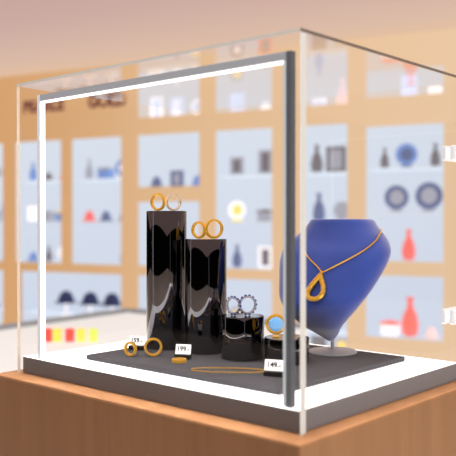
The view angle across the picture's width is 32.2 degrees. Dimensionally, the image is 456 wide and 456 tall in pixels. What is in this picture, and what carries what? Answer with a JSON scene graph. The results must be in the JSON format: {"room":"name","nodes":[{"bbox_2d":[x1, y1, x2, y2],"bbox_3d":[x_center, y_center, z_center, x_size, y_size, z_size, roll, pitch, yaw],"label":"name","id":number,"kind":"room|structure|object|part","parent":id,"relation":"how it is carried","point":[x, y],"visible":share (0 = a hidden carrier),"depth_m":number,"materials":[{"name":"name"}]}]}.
{"room":"jewelry store","nodes":[
{"label":"jewelry store","id":0,"kind":"room"},
{"bbox_2d":[0,0,455,76],"bbox_3d":[0.248,-1.569,4.144,16.000,0.100,16.000,1,1,42],"label":"ceiling","id":1,"kind":"structure","parent":0,"point":[37,36],"depth_m":5.97,"materials":[{"name":"paint"}]},
{"bbox_3d":[0.248,1.271,4.175,16.000,0.100,16.000,1,1,42],"label":"floor","id":2,"kind":"structure","parent":0,"visible":0},
{"bbox_2d":[0,308,306,372],"bbox_3d":[-0.675,0.843,3.255,1.150,0.774,2.000,0,1,36],"label":"counter","id":3,"kind":"object","parent":2,"relation":"on","point":[116,325],"visible":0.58,"depth_m":3.67,"materials":[{"name":"grey"}]},
{"bbox_2d":[46,328,97,341],"bbox_3d":[-0.664,0.450,3.332,0.230,0.057,0.034,0,1,0],"label":"gift boxes","id":4,"kind":"object","parent":3,"relation":"on","point":[57,333],"visible":0.98,"depth_m":3.32},
{"bbox_3d":[-0.677,0.468,3.253,1.145,0.024,2.000,0,1,36],"label":"rail","id":5,"kind":"part","parent":3,"relation":"part of","materials":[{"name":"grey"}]},
{"bbox_2d":[0,28,455,361],"bbox_3d":[-0.190,-0.182,7.286,9.800,2.740,0.340,0,1,27],"label":"wall","id":6,"kind":"structure","parent":2,"relation":"on","point":[375,116],"depth_m":7.17,"materials":[{"name":"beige wood"}]},
{"bbox_2d":[23,100,63,113],"bbox_3d":[-1.852,-1.226,7.927,0.524,0.126,0.006,0,1,27],"label":"wall sign","id":7,"kind":"object","parent":6,"relation":"attached to","point":[30,106],"visible":0.83,"depth_m":7.96,"materials":[{"name":"red"}]},
{"bbox_2d":[88,93,126,107],"bbox_3d":[-1.160,-1.222,7.574,0.449,0.128,0.006,0,1,27],"label":"wall sign","id":8,"kind":"object","parent":6,"relation":"attached to","point":[108,99],"visible":0.98,"depth_m":7.57,"materials":[{"name":"red"}]},
{"bbox_2d":[0,166,442,336],"bbox_3d":[-0.170,0.198,7.274,8.948,1.392,0.240,0,1,27],"label":"wall shelves","id":9,"kind":"object","parent":6,"relation":"attached to","point":[48,313],"depth_m":6.97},
{"bbox_2d":[0,74,442,347],"bbox_3d":[-0.159,-0.092,7.222,8.849,2.358,0.277,0,1,27],"label":"decorative items","id":10,"kind":"object","parent":9,"relation":"on","point":[428,195],"visible":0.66,"depth_m":6.78,"materials":[{"name":"blue"}]},
{"bbox_2d":[0,369,455,455],"bbox_3d":[0.013,0.751,1.347,0.654,1.000,0.522,1,1,42],"label":"pedestal","id":11,"kind":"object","parent":2,"relation":"on","point":[40,416],"depth_m":1.14,"materials":[{"name":"brown wood"}]},
{"bbox_2d":[17,28,455,435],"bbox_3d":[0.022,0.001,1.334,0.618,0.498,0.467,1,1,42],"label":"display case","id":12,"kind":"object","parent":11,"relation":"on","point":[305,409],"visible":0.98,"depth_m":1.11,"materials":[{"name":"clear glass"}]},
{"bbox_3d":[-0.120,0.000,1.171,0.539,0.448,0.010,1,1,42],"label":"frame","id":13,"kind":"part","parent":12,"relation":"part of","materials":[{"name":"silver metal"}]},
{"bbox_2d":[87,344,404,394],"bbox_3d":[0.028,0.218,1.327,0.412,0.008,0.342,1,1,42],"label":"mat","id":14,"kind":"object","parent":12,"relation":"on","point":[319,369],"visible":0.69,"depth_m":1.23,"materials":[{"name":"grey fabric"}]},
{"bbox_2d":[124,341,136,355],"bbox_3d":[-0.163,0.202,1.321,0.024,0.024,0.007,0,1,30],"label":"ring","id":15,"kind":"object","parent":14,"relation":"on","point":[133,344],"visible":1,"depth_m":1.32,"materials":[{"name":"gold metal"}]},
{"bbox_2d":[128,336,143,349],"bbox_3d":[-0.161,0.202,1.387,0.026,0.023,0.012,0,1,13],"label":"price tag","id":16,"kind":"object","parent":14,"relation":"on","point":[138,340],"visible":0.94,"depth_m":1.39,"materials":[{"name":"white paper"}]},
{"bbox_2d":[144,338,161,355],"bbox_3d":[-0.125,0.199,1.321,0.031,0.031,0.009,0,1,-10],"label":"ring","id":17,"kind":"object","parent":14,"relation":"on","point":[149,339],"visible":1,"depth_m":1.32,"materials":[{"name":"gold metal"}]},
{"bbox_2d":[146,211,186,349],"bbox_3d":[-0.110,0.091,1.412,0.072,0.244,0.072,1,1,42],"label":"riser","id":18,"kind":"object","parent":14,"relation":"on","point":[166,231],"visible":0.84,"depth_m":1.38,"materials":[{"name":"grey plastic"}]},
{"bbox_2d":[150,193,165,210],"bbox_3d":[-0.125,-0.046,1.411,0.032,0.032,0.007,0,1,32],"label":"ring","id":19,"kind":"object","parent":18,"relation":"on","point":[156,194],"visible":1,"depth_m":1.41,"materials":[{"name":"gold metal"}]},
{"bbox_2d":[166,193,181,210],"bbox_3d":[-0.097,-0.046,1.411,0.031,0.031,0.006,0,1,-32],"label":"ring","id":20,"kind":"object","parent":18,"relation":"on","point":[172,194],"visible":1,"depth_m":1.41,"materials":[{"name":"silver"}]},
{"bbox_2d":[171,357,185,363],"bbox_3d":[-0.078,0.212,1.263,0.024,0.006,0.024,1,1,42],"label":"ring","id":21,"kind":"object","parent":14,"relation":"on","point":[178,360],"visible":1,"depth_m":1.26,"materials":[{"name":"orange"}]},
{"bbox_2d":[175,344,191,359],"bbox_3d":[-0.074,0.203,1.296,0.026,0.023,0.012,0,1,15],"label":"price tag","id":22,"kind":"object","parent":14,"relation":"on","point":[182,350],"visible":0.97,"depth_m":1.29,"materials":[{"name":"white paper"}]},
{"bbox_2d":[185,238,226,354],"bbox_3d":[-0.038,0.116,1.366,0.072,0.195,0.072,1,1,42],"label":"riser","id":23,"kind":"object","parent":14,"relation":"on","point":[205,258],"visible":0.83,"depth_m":1.33,"materials":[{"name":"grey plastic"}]},
{"bbox_2d":[191,221,205,238],"bbox_3d":[-0.050,0.003,1.365,0.030,0.030,0.007,0,1,34],"label":"ring","id":24,"kind":"object","parent":23,"relation":"on","point":[197,222],"visible":1,"depth_m":1.36,"materials":[{"name":"gold metal"}]},
{"bbox_2d":[205,219,222,238],"bbox_3d":[-0.024,0.001,1.365,0.034,0.034,0.007,0,1,-24],"label":"ring","id":25,"kind":"object","parent":23,"relation":"on","point":[211,220],"visible":1,"depth_m":1.36,"materials":[{"name":"gold metal"}]},
{"bbox_2d":[191,367,264,372],"bbox_3d":[0.000,0.214,1.192,0.114,0.001,0.036,0,1,6],"label":"bracelet","id":26,"kind":"object","parent":14,"relation":"on","point":[199,367],"visible":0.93,"depth_m":1.19,"materials":[{"name":"gold metal"}]},
{"bbox_2d":[221,313,263,361],"bbox_3d":[0.024,0.179,1.304,0.072,0.070,0.072,1,1,42],"label":"riser","id":27,"kind":"object","parent":14,"relation":"on","point":[242,336],"visible":0.94,"depth_m":1.27,"materials":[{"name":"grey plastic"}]},
{"bbox_2d":[225,296,241,314],"bbox_3d":[0.009,0.128,1.304,0.033,0.032,0.006,0,1,36],"label":"ring","id":28,"kind":"object","parent":27,"relation":"on","point":[230,297],"visible":1,"depth_m":1.30,"materials":[{"name":"silver metal"}]},
{"bbox_2d":[239,294,256,314],"bbox_3d":[0.032,0.127,1.304,0.035,0.035,0.006,0,1,-20],"label":"ring","id":29,"kind":"object","parent":27,"relation":"on","point":[245,295],"visible":1,"depth_m":1.30,"materials":[{"name":"silver metal"}]},
{"bbox_2d":[264,359,282,376],"bbox_3d":[0.067,0.204,1.153,0.028,0.023,0.012,0,1,19],"label":"price tag","id":30,"kind":"object","parent":14,"relation":"on","point":[273,368],"visible":0.95,"depth_m":1.15,"materials":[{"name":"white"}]},
{"bbox_2d":[268,362,280,367],"bbox_3d":[0.068,0.200,1.153,0.020,0.009,0.001,0,-13,19],"label":"print","id":31,"kind":"object","parent":30,"relation":"on","point":[271,364],"depth_m":1.15},
{"bbox_2d":[264,334,308,365],"bbox_3d":[0.094,0.195,1.267,0.072,0.040,0.072,1,1,42],"label":"riser","id":32,"kind":"object","parent":14,"relation":"on","point":[273,346],"visible":0.61,"depth_m":1.24,"materials":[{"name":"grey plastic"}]},
{"bbox_2d":[266,314,282,336],"bbox_3d":[0.078,0.155,1.261,0.030,0.038,0.031,1,1,42],"label":"ring","id":33,"kind":"object","parent":32,"relation":"on","point":[274,322],"visible":0.95,"depth_m":1.25,"materials":[{"name":"gold metal"}]},
{"bbox_2d":[279,219,390,356],"bbox_3d":[0.177,0.099,1.351,0.206,0.229,0.163,1,1,42],"label":"bust","id":34,"kind":"object","parent":14,"relation":"on","point":[346,258],"visible":0.91,"depth_m":1.30,"materials":[{"name":"fabric"}]}
]}

